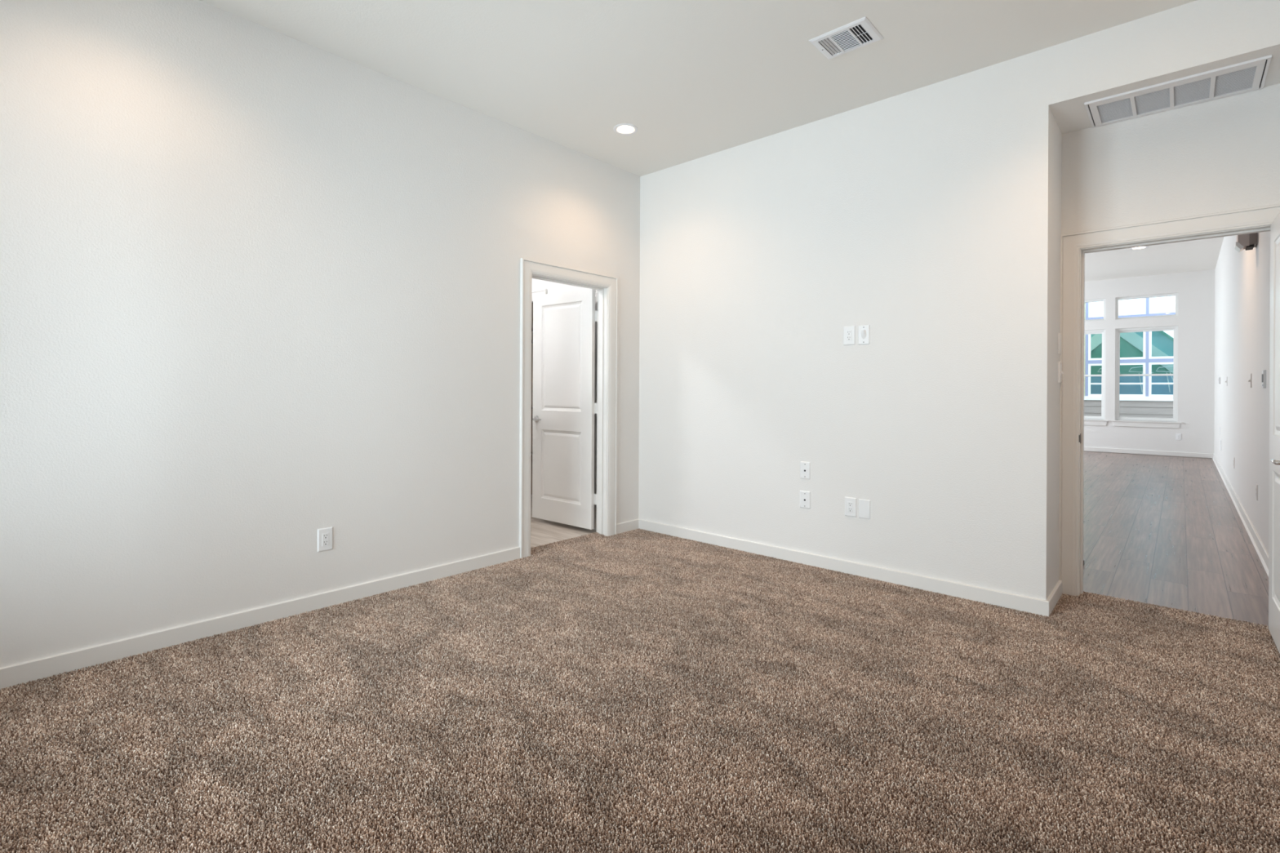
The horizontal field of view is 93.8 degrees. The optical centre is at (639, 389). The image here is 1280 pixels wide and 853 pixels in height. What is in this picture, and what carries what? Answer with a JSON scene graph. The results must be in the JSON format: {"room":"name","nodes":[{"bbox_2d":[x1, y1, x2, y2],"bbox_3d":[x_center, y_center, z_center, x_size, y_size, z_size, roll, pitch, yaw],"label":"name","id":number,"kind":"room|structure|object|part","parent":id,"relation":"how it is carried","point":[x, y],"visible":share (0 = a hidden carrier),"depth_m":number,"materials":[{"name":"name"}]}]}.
{"room":"empty bedroom","nodes":[
{"label":"empty bedroom","id":0,"kind":"room"},
{"bbox_2d":[0,0,639,667],"bbox_3d":[-1.598,-0.326,3.525,0.116,3.066,4.820,0,0,42],"label":"wall","id":1,"kind":"structure","parent":0,"point":[260,285],"depth_m":3.00,"materials":[{"name":"white paint"}]},
{"bbox_2d":[0,519,638,690],"bbox_3d":[-1.556,1.161,3.481,0.015,0.094,4.620,0,0,42],"label":"baseboard","id":2,"kind":"structure","parent":1,"relation":"attached to","point":[11,675],"depth_m":2.96,"materials":[{"name":"white wood"}]},
{"bbox_2d":[317,526,333,551],"bbox_3d":[-1.730,0.824,3.292,0.008,0.124,0.078,0,0,42],"label":"wall outlet","id":3,"kind":"object","parent":1,"relation":"attached to","point":[325,535],"visible":1,"depth_m":3.29,"materials":[{"name":"white plastic"}]},
{"bbox_2d":[322,533,328,546],"bbox_3d":[-1.728,0.824,3.290,0.002,0.068,0.034,0,0,42],"label":"receptacle","id":4,"kind":"object","parent":3,"relation":"attached to","point":[325,535],"depth_m":3.29,"materials":[{"name":"grey plastic"}]},
{"bbox_2d":[532,288,597,529],"bbox_3d":[-0.669,0.154,5.222,0.788,2.017,0.152,0,0,40],"label":"door","id":5,"kind":"structure","parent":1,"relation":"in","point":[564,408],"depth_m":5.19,"materials":[{"name":"white wood"}]},
{"bbox_2d":[519,257,617,558],"bbox_3d":[-0.565,0.139,4.652,0.140,2.146,0.970,0,0,42],"label":"door frame","id":6,"kind":"structure","parent":1,"relation":"attached to","point":[528,267],"depth_m":4.90,"materials":[{"name":"white wood"}]},
{"bbox_2d":[530,302,533,494],"bbox_3d":[-0.742,-0.179,6.201,1.665,2.750,0.900,0,0,42],"label":"wall","id":7,"kind":"structure","parent":0,"point":[532,303],"depth_m":6.83,"materials":[{"name":"beige paint"}]},
{"bbox_2d":[532,278,597,529],"bbox_3d":[-1.181,-0.174,5.925,2.484,2.766,0.100,0,0,42],"label":"wall","id":8,"kind":"structure","parent":0,"point":[553,287],"depth_m":5.14,"materials":[{"name":"white paint"}]},
{"bbox_2d":[532,288,547,302],"bbox_3d":[-1.232,0.130,5.885,0.965,2.133,0.024,0,0,42],"label":"door frame","id":9,"kind":"structure","parent":8,"relation":"attached to","point":[543,291],"depth_m":5.62,"materials":[{"name":"white wood"}]},
{"bbox_2d":[198,0,1196,176],"bbox_3d":[-0.160,-1.912,2.165,4.061,0.120,4.720,0,0,42],"label":"ceiling","id":10,"kind":"structure","parent":0,"point":[695,79],"depth_m":3.26,"materials":[{"name":"white paint"}]},
{"bbox_2d":[613,123,637,134],"bbox_3d":[-0.102,-1.848,4.248,0.172,0.008,0.172,0,0,42],"label":"recessed light","id":11,"kind":"object","parent":10,"relation":"in","point":[624,128],"visible":1,"depth_m":4.24,"materials":[{"name":"white metal"}]},
{"bbox_2d":[808,16,884,59],"bbox_3d":[1.085,-1.841,3.150,0.302,0.010,0.242,0,0,42],"label":"ceiling vent","id":12,"kind":"object","parent":10,"relation":"in","point":[860,33],"visible":1,"depth_m":3.14,"materials":[{"name":"white metal"}]},
{"bbox_2d":[530,451,1268,626],"bbox_3d":[3.403,1.272,7.976,6.545,0.107,13.900,0,0,42],"label":"floor","id":13,"kind":"structure","parent":0,"point":[1168,531],"depth_m":4.95,"materials":[{"name":"grey wood"}]},
{"bbox_2d":[638,0,1279,599],"bbox_3d":[1.662,-0.560,4.101,3.945,3.566,0.605,0,0,42],"label":"wall","id":14,"kind":"structure","parent":0,"point":[928,217],"depth_m":3.75,"materials":[{"name":"white paint"}]},
{"bbox_2d":[800,461,810,479],"bbox_3d":[1.145,0.559,4.150,0.073,0.118,0.009,0,0,42],"label":"plate","id":15,"kind":"object","parent":14,"relation":"attached to","point":[805,467],"visible":1,"depth_m":4.15,"materials":[{"name":"white plastic"}]},
{"bbox_2d":[800,490,810,508],"bbox_3d":[1.144,0.763,4.150,0.080,0.118,0.009,0,0,42],"label":"plate","id":16,"kind":"object","parent":14,"relation":"attached to","point":[805,496],"visible":1,"depth_m":4.15,"materials":[{"name":"white plastic"}]},
{"bbox_2d":[638,519,1048,616],"bbox_3d":[1.090,1.173,4.192,2.958,0.094,0.015,0,0,42],"label":"baseboard","id":17,"kind":"structure","parent":14,"relation":"attached to","point":[1020,602],"depth_m":3.85,"materials":[{"name":"white wood"}]},
{"bbox_2d":[843,325,855,345],"bbox_3d":[1.378,-0.357,3.943,0.078,0.124,0.008,0,0,42],"label":"wall outlet","id":18,"kind":"object","parent":14,"relation":"attached to","point":[849,332],"visible":1,"depth_m":3.94,"materials":[{"name":"white plastic"}]},
{"bbox_2d":[846,329,851,340],"bbox_3d":[1.376,-0.357,3.941,0.034,0.068,0.002,0,0,42],"label":"receptacle","id":19,"kind":"object","parent":18,"relation":"attached to","point":[848,331],"depth_m":3.94,"materials":[{"name":"grey plastic"}]},
{"bbox_2d":[844,497,856,517],"bbox_3d":[1.383,0.771,3.934,0.078,0.124,0.008,0,0,42],"label":"wall outlet","id":20,"kind":"object","parent":14,"relation":"attached to","point":[850,503],"visible":1,"depth_m":3.93,"materials":[{"name":"white plastic"}]},
{"bbox_2d":[847,502,853,512],"bbox_3d":[1.381,0.771,3.932,0.034,0.068,0.002,0,0,42],"label":"receptacle","id":21,"kind":"object","parent":20,"relation":"attached to","point":[850,504],"depth_m":3.93,"materials":[{"name":"grey plastic"}]},
{"bbox_2d":[857,324,870,344],"bbox_3d":[1.445,-0.356,3.873,0.074,0.124,0.023,0,0,42],"label":"cable plate","id":22,"kind":"object","parent":14,"relation":"attached to","point":[863,331],"visible":1,"depth_m":3.87,"materials":[{"name":"white plastic"}]},
{"bbox_2d":[861,329,866,338],"bbox_3d":[1.443,-0.356,3.870,0.034,0.060,0.017,0,0,42],"label":"hood","id":23,"kind":"object","parent":22,"relation":"attached to","point":[863,331],"depth_m":3.87,"materials":[{"name":"white plastic"}]},
{"bbox_2d":[858,498,870,519],"bbox_3d":[1.452,0.772,3.873,0.074,0.122,0.006,0,0,42],"label":"blank plate","id":24,"kind":"object","parent":14,"relation":"attached to","point":[864,504],"visible":1,"depth_m":3.87,"materials":[{"name":"white plastic"}]},
{"bbox_2d":[1046,580,1062,615],"bbox_3d":[2.345,1.179,3.385,0.015,0.094,0.470,0,0,42],"label":"baseboard","id":25,"kind":"structure","parent":14,"relation":"attached to","point":[1056,593],"depth_m":3.36,"materials":[{"name":"white wood"}]},
{"bbox_2d":[1057,361,1063,382],"bbox_3d":[2.478,-0.103,3.520,0.023,0.122,0.076,0,0,42],"label":"light switch","id":26,"kind":"object","parent":14,"relation":"attached to","point":[1060,372],"visible":1,"depth_m":3.50,"materials":[{"name":"white plastic"}]},
{"bbox_2d":[1084,54,1271,128],"bbox_3d":[2.753,-1.522,3.102,0.690,0.012,0.390,0,0,42],"label":"air vent","id":27,"kind":"object","parent":14,"relation":"in","point":[1251,75],"visible":1,"depth_m":3.07,"materials":[{"name":"white metal"}]},
{"bbox_3d":[2.592,-1.523,3.265,0.138,0.003,0.273,0,0,42],"label":"louvre panel","id":28,"kind":"part","parent":27,"relation":"part of","materials":[{"name":"white metal"}]},
{"bbox_3d":[2.707,-1.523,3.162,0.137,0.003,0.273,0,0,42],"label":"louvre panel","id":29,"kind":"part","parent":27,"relation":"part of","materials":[{"name":"white metal"}]},
{"bbox_3d":[2.820,-1.522,3.059,0.136,0.003,0.273,0,0,42],"label":"louvre panel","id":30,"kind":"part","parent":27,"relation":"part of","materials":[{"name":"white metal"}]},
{"bbox_3d":[2.934,-1.522,2.956,0.138,0.003,0.273,0,0,42],"label":"louvre panel","id":31,"kind":"part","parent":27,"relation":"part of","materials":[{"name":"white metal"}]},
{"bbox_2d":[1084,269,1214,458],"bbox_3d":[8.530,-0.476,12.818,5.445,3.466,0.150,0,0,42],"label":"wall","id":32,"kind":"structure","parent":0,"point":[1195,319],"depth_m":11.25,"materials":[{"name":"white paint"}]},
{"bbox_2d":[1084,329,1105,419],"bbox_3d":[9.040,-0.303,12.370,0.930,1.819,0.080,0,0,42],"label":"window","id":33,"kind":"structure","parent":32,"relation":"in","point":[1092,331],"depth_m":12.08,"materials":[{"name":"white plastic"}]},
{"bbox_3d":[9.028,0.133,12.359,0.850,0.883,0.028,0,0,42],"label":"sash","id":34,"kind":"part","parent":33,"relation":"part of","materials":[{"name":"white plastic"}]},
{"bbox_3d":[9.053,-0.721,12.382,0.850,0.904,0.028,0,0,42],"label":"sash","id":35,"kind":"part","parent":33,"relation":"part of","materials":[{"name":"glass"}]},
{"bbox_2d":[1084,298,1106,321],"bbox_3d":[9.046,-1.615,12.370,0.930,0.436,0.080,0,0,42],"label":"window","id":36,"kind":"structure","parent":32,"relation":"in","point":[1099,300],"depth_m":12.08,"materials":[{"name":"white plastic"}]},
{"bbox_2d":[1084,419,1108,426],"bbox_3d":[8.983,0.663,12.312,1.040,0.115,0.075,0,0,42],"label":"window sill","id":37,"kind":"structure","parent":32,"relation":"attached to","point":[1086,422],"depth_m":12.08,"materials":[{"name":"white wood"}]},
{"bbox_2d":[1115,325,1177,422],"bbox_3d":[9.842,-0.299,11.645,0.929,1.819,0.080,0,0,42],"label":"window","id":38,"kind":"structure","parent":32,"relation":"in","point":[1175,328],"depth_m":11.60,"materials":[{"name":"white plastic"}]},
{"bbox_3d":[9.831,0.137,11.634,0.849,0.883,0.028,0,0,42],"label":"sash","id":39,"kind":"part","parent":38,"relation":"part of","materials":[{"name":"white plastic"}]},
{"bbox_3d":[9.855,-0.717,11.656,0.849,0.904,0.028,0,0,42],"label":"sash","id":40,"kind":"part","parent":38,"relation":"part of","materials":[{"name":"glass"}]},
{"bbox_2d":[1111,420,1182,428],"bbox_3d":[9.786,0.667,11.587,1.039,0.115,0.075,0,0,42],"label":"window sill","id":41,"kind":"structure","parent":32,"relation":"attached to","point":[1116,423],"depth_m":11.55,"materials":[{"name":"white wood"}]},
{"bbox_2d":[1115,293,1177,319],"bbox_3d":[9.849,-1.611,11.645,0.929,0.436,0.080,0,0,42],"label":"window","id":42,"kind":"structure","parent":32,"relation":"in","point":[1172,294],"depth_m":11.61,"materials":[{"name":"white plastic"}]},
{"bbox_2d":[1084,446,1213,457],"bbox_3d":[8.461,1.203,12.762,5.430,0.081,0.015,0,0,42],"label":"baseboard","id":43,"kind":"structure","parent":32,"relation":"attached to","point":[1086,448],"depth_m":11.53,"materials":[{"name":"white wood"}]},
{"bbox_2d":[1175,433,1181,439],"bbox_3d":[10.130,0.886,11.259,0.078,0.124,0.008,0,0,42],"label":"wall outlet","id":44,"kind":"object","parent":32,"relation":"attached to","point":[1178,436],"visible":1,"depth_m":11.26,"materials":[{"name":"white plastic"}]},
{"bbox_2d":[1084,236,1223,281],"bbox_3d":[4.953,-2.287,8.851,5.445,0.120,10.845,0,0,42],"label":"ceiling","id":45,"kind":"structure","parent":0,"point":[1200,255],"depth_m":10.20,"materials":[{"name":"white paint"}]},
{"bbox_2d":[1129,245,1147,249],"bbox_3d":[7.771,-2.210,9.326,0.218,0.008,0.218,0,0,42],"label":"recessed light","id":46,"kind":"object","parent":45,"relation":"in","point":[1145,246],"visible":0.88,"depth_m":9.33,"materials":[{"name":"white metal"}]},
{"bbox_2d":[1061,83,1279,234],"bbox_3d":[2.921,-0.149,3.291,0.987,2.756,0.115,0,0,42],"label":"wall","id":47,"kind":"structure","parent":0,"point":[1222,154],"depth_m":3.24,"materials":[{"name":"white paint"}]},
{"bbox_2d":[1058,204,1279,597],"bbox_3d":[2.909,0.154,3.285,0.990,2.151,0.139,0,0,42],"label":"door frame","id":48,"kind":"structure","parent":47,"relation":"attached to","point":[1071,244],"depth_m":3.52,"materials":[{"name":"white wood"}]},
{"bbox_2d":[1268,211,1279,653],"bbox_3d":[2.898,0.187,2.701,0.099,2.017,0.831,0,0,44],"label":"door","id":49,"kind":"structure","parent":47,"relation":"in","point":[1274,358],"depth_m":2.89,"materials":[{"name":"white wood"}]},
{"bbox_3d":[2.663,0.301,2.509,0.028,0.021,0.121,0,0,33],"label":"lever arm","id":50,"kind":"part","parent":49,"relation":"part of","materials":[{"name":"silver metal"}]},
{"bbox_2d":[1213,231,1270,552],"bbox_3d":[5.234,-0.542,5.000,0.150,3.566,16.170,0,0,42],"label":"wall","id":51,"kind":"structure","parent":0,"point":[1242,278],"depth_m":5.78,"materials":[{"name":"white paint"}]},
{"bbox_2d":[1212,453,1268,577],"bbox_3d":[6.896,1.195,6.978,0.024,0.096,10.695,0,0,42],"label":"baseboard","id":52,"kind":"structure","parent":51,"relation":"attached to","point":[1259,546],"depth_m":5.35,"materials":[{"name":"white wood"}]},
{"bbox_2d":[1234,232,1257,252],"bbox_3d":[4.992,-1.307,4.932,0.124,0.320,0.170,0,0,42],"label":"box","id":53,"kind":"object","parent":51,"relation":"attached to","point":[1249,241],"visible":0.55,"depth_m":4.88,"materials":[{"name":"grey plastic"}]},
{"bbox_2d":[1245,244,1253,250],"bbox_3d":[5.008,-1.169,4.917,0.042,0.018,0.140,0,0,42],"label":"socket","id":54,"kind":"object","parent":53,"relation":"attached to","point":[1248,246],"depth_m":4.88,"materials":[{"name":"black"}]},
{"bbox_3d":[5.021,-1.323,4.906,0.045,0.288,0.170,0,0,42],"label":"plate","id":55,"kind":"part","parent":53,"relation":"part of","materials":[{"name":"grey plastic"}]},
{"bbox_2d":[1248,373,1251,387],"bbox_3d":[5.306,-0.079,5.209,0.020,0.122,0.076,0,0,42],"label":"light switch","id":56,"kind":"object","parent":51,"relation":"attached to","point":[1250,380],"visible":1,"depth_m":5.20,"materials":[{"name":"white plastic"}]},
{"bbox_2d":[1255,484,1257,500],"bbox_3d":[4.904,0.815,4.760,0.008,0.124,0.078,0,0,42],"label":"wall outlet","id":57,"kind":"object","parent":51,"relation":"attached to","point":[1256,485],"visible":1,"depth_m":4.74,"materials":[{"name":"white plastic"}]},
{"bbox_2d":[1261,369,1266,388],"bbox_3d":[4.522,-0.077,4.341,0.019,0.132,0.100,0,0,42],"label":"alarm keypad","id":58,"kind":"object","parent":51,"relation":"attached to","point":[1264,372],"visible":1,"depth_m":4.31,"materials":[{"name":"white plastic"}]},
{"bbox_3d":[0.046,1.265,2.369,4.005,0.100,5.320,0,0,42],"label":"floor","id":59,"kind":"structure","parent":0,"visible":0},
{"bbox_2d":[0,528,1279,852],"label":"carpet","id":60,"kind":"object","parent":59,"relation":"on","point":[637,691],"visible":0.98,"depth_m":2.14,"materials":[{"name":"brown carpet"}]},
{"label":"outside","id":61,"kind":"structure","parent":0,"visible":0},
{"bbox_3d":[11.312,1.604,14.001,13.000,0.100,5.350,0,0,42],"label":"ground","id":62,"kind":"structure","parent":61,"visible":0},
{"bbox_2d":[1084,297,1175,417],"bbox_3d":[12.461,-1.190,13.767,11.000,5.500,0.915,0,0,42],"label":"house","id":63,"kind":"structure","parent":62,"relation":"on","point":[1144,352],"depth_m":14.26,"materials":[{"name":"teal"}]},
{"bbox_3d":[11.327,-0.237,14.235,1.071,0.786,0.045,0,0,42],"label":"window sash","id":64,"kind":"part","parent":63,"relation":"part of","materials":[{"name":"white"}]},
{"bbox_3d":[11.338,-2.500,14.235,1.071,1.492,0.045,0,0,42],"label":"window sash","id":65,"kind":"part","parent":63,"relation":"part of","materials":[{"name":"white"}]},
{"bbox_3d":[11.331,-1.201,14.235,1.071,0.977,0.045,0,0,42],"label":"window sash","id":66,"kind":"part","parent":63,"relation":"part of","materials":[{"name":"white"}]},
{"bbox_3d":[12.141,-0.235,14.237,2.005,0.691,0.020,0,0,42],"label":"porch frame","id":67,"kind":"part","parent":63,"relation":"part of","materials":[{"name":"white"}]},
{"bbox_3d":[12.166,-1.197,13.481,1.071,0.977,0.045,0,0,42],"label":"window sash","id":68,"kind":"part","parent":63,"relation":"part of","materials":[{"name":"white"}]},
{"bbox_3d":[12.161,-0.233,13.481,1.071,0.786,0.045,0,0,42],"label":"window sash","id":69,"kind":"part","parent":63,"relation":"part of","materials":[{"name":"white"}]},
{"bbox_3d":[12.172,-2.496,13.481,1.071,1.492,0.045,0,0,42],"label":"window sash","id":70,"kind":"part","parent":63,"relation":"part of","materials":[{"name":"white"}]}
]}

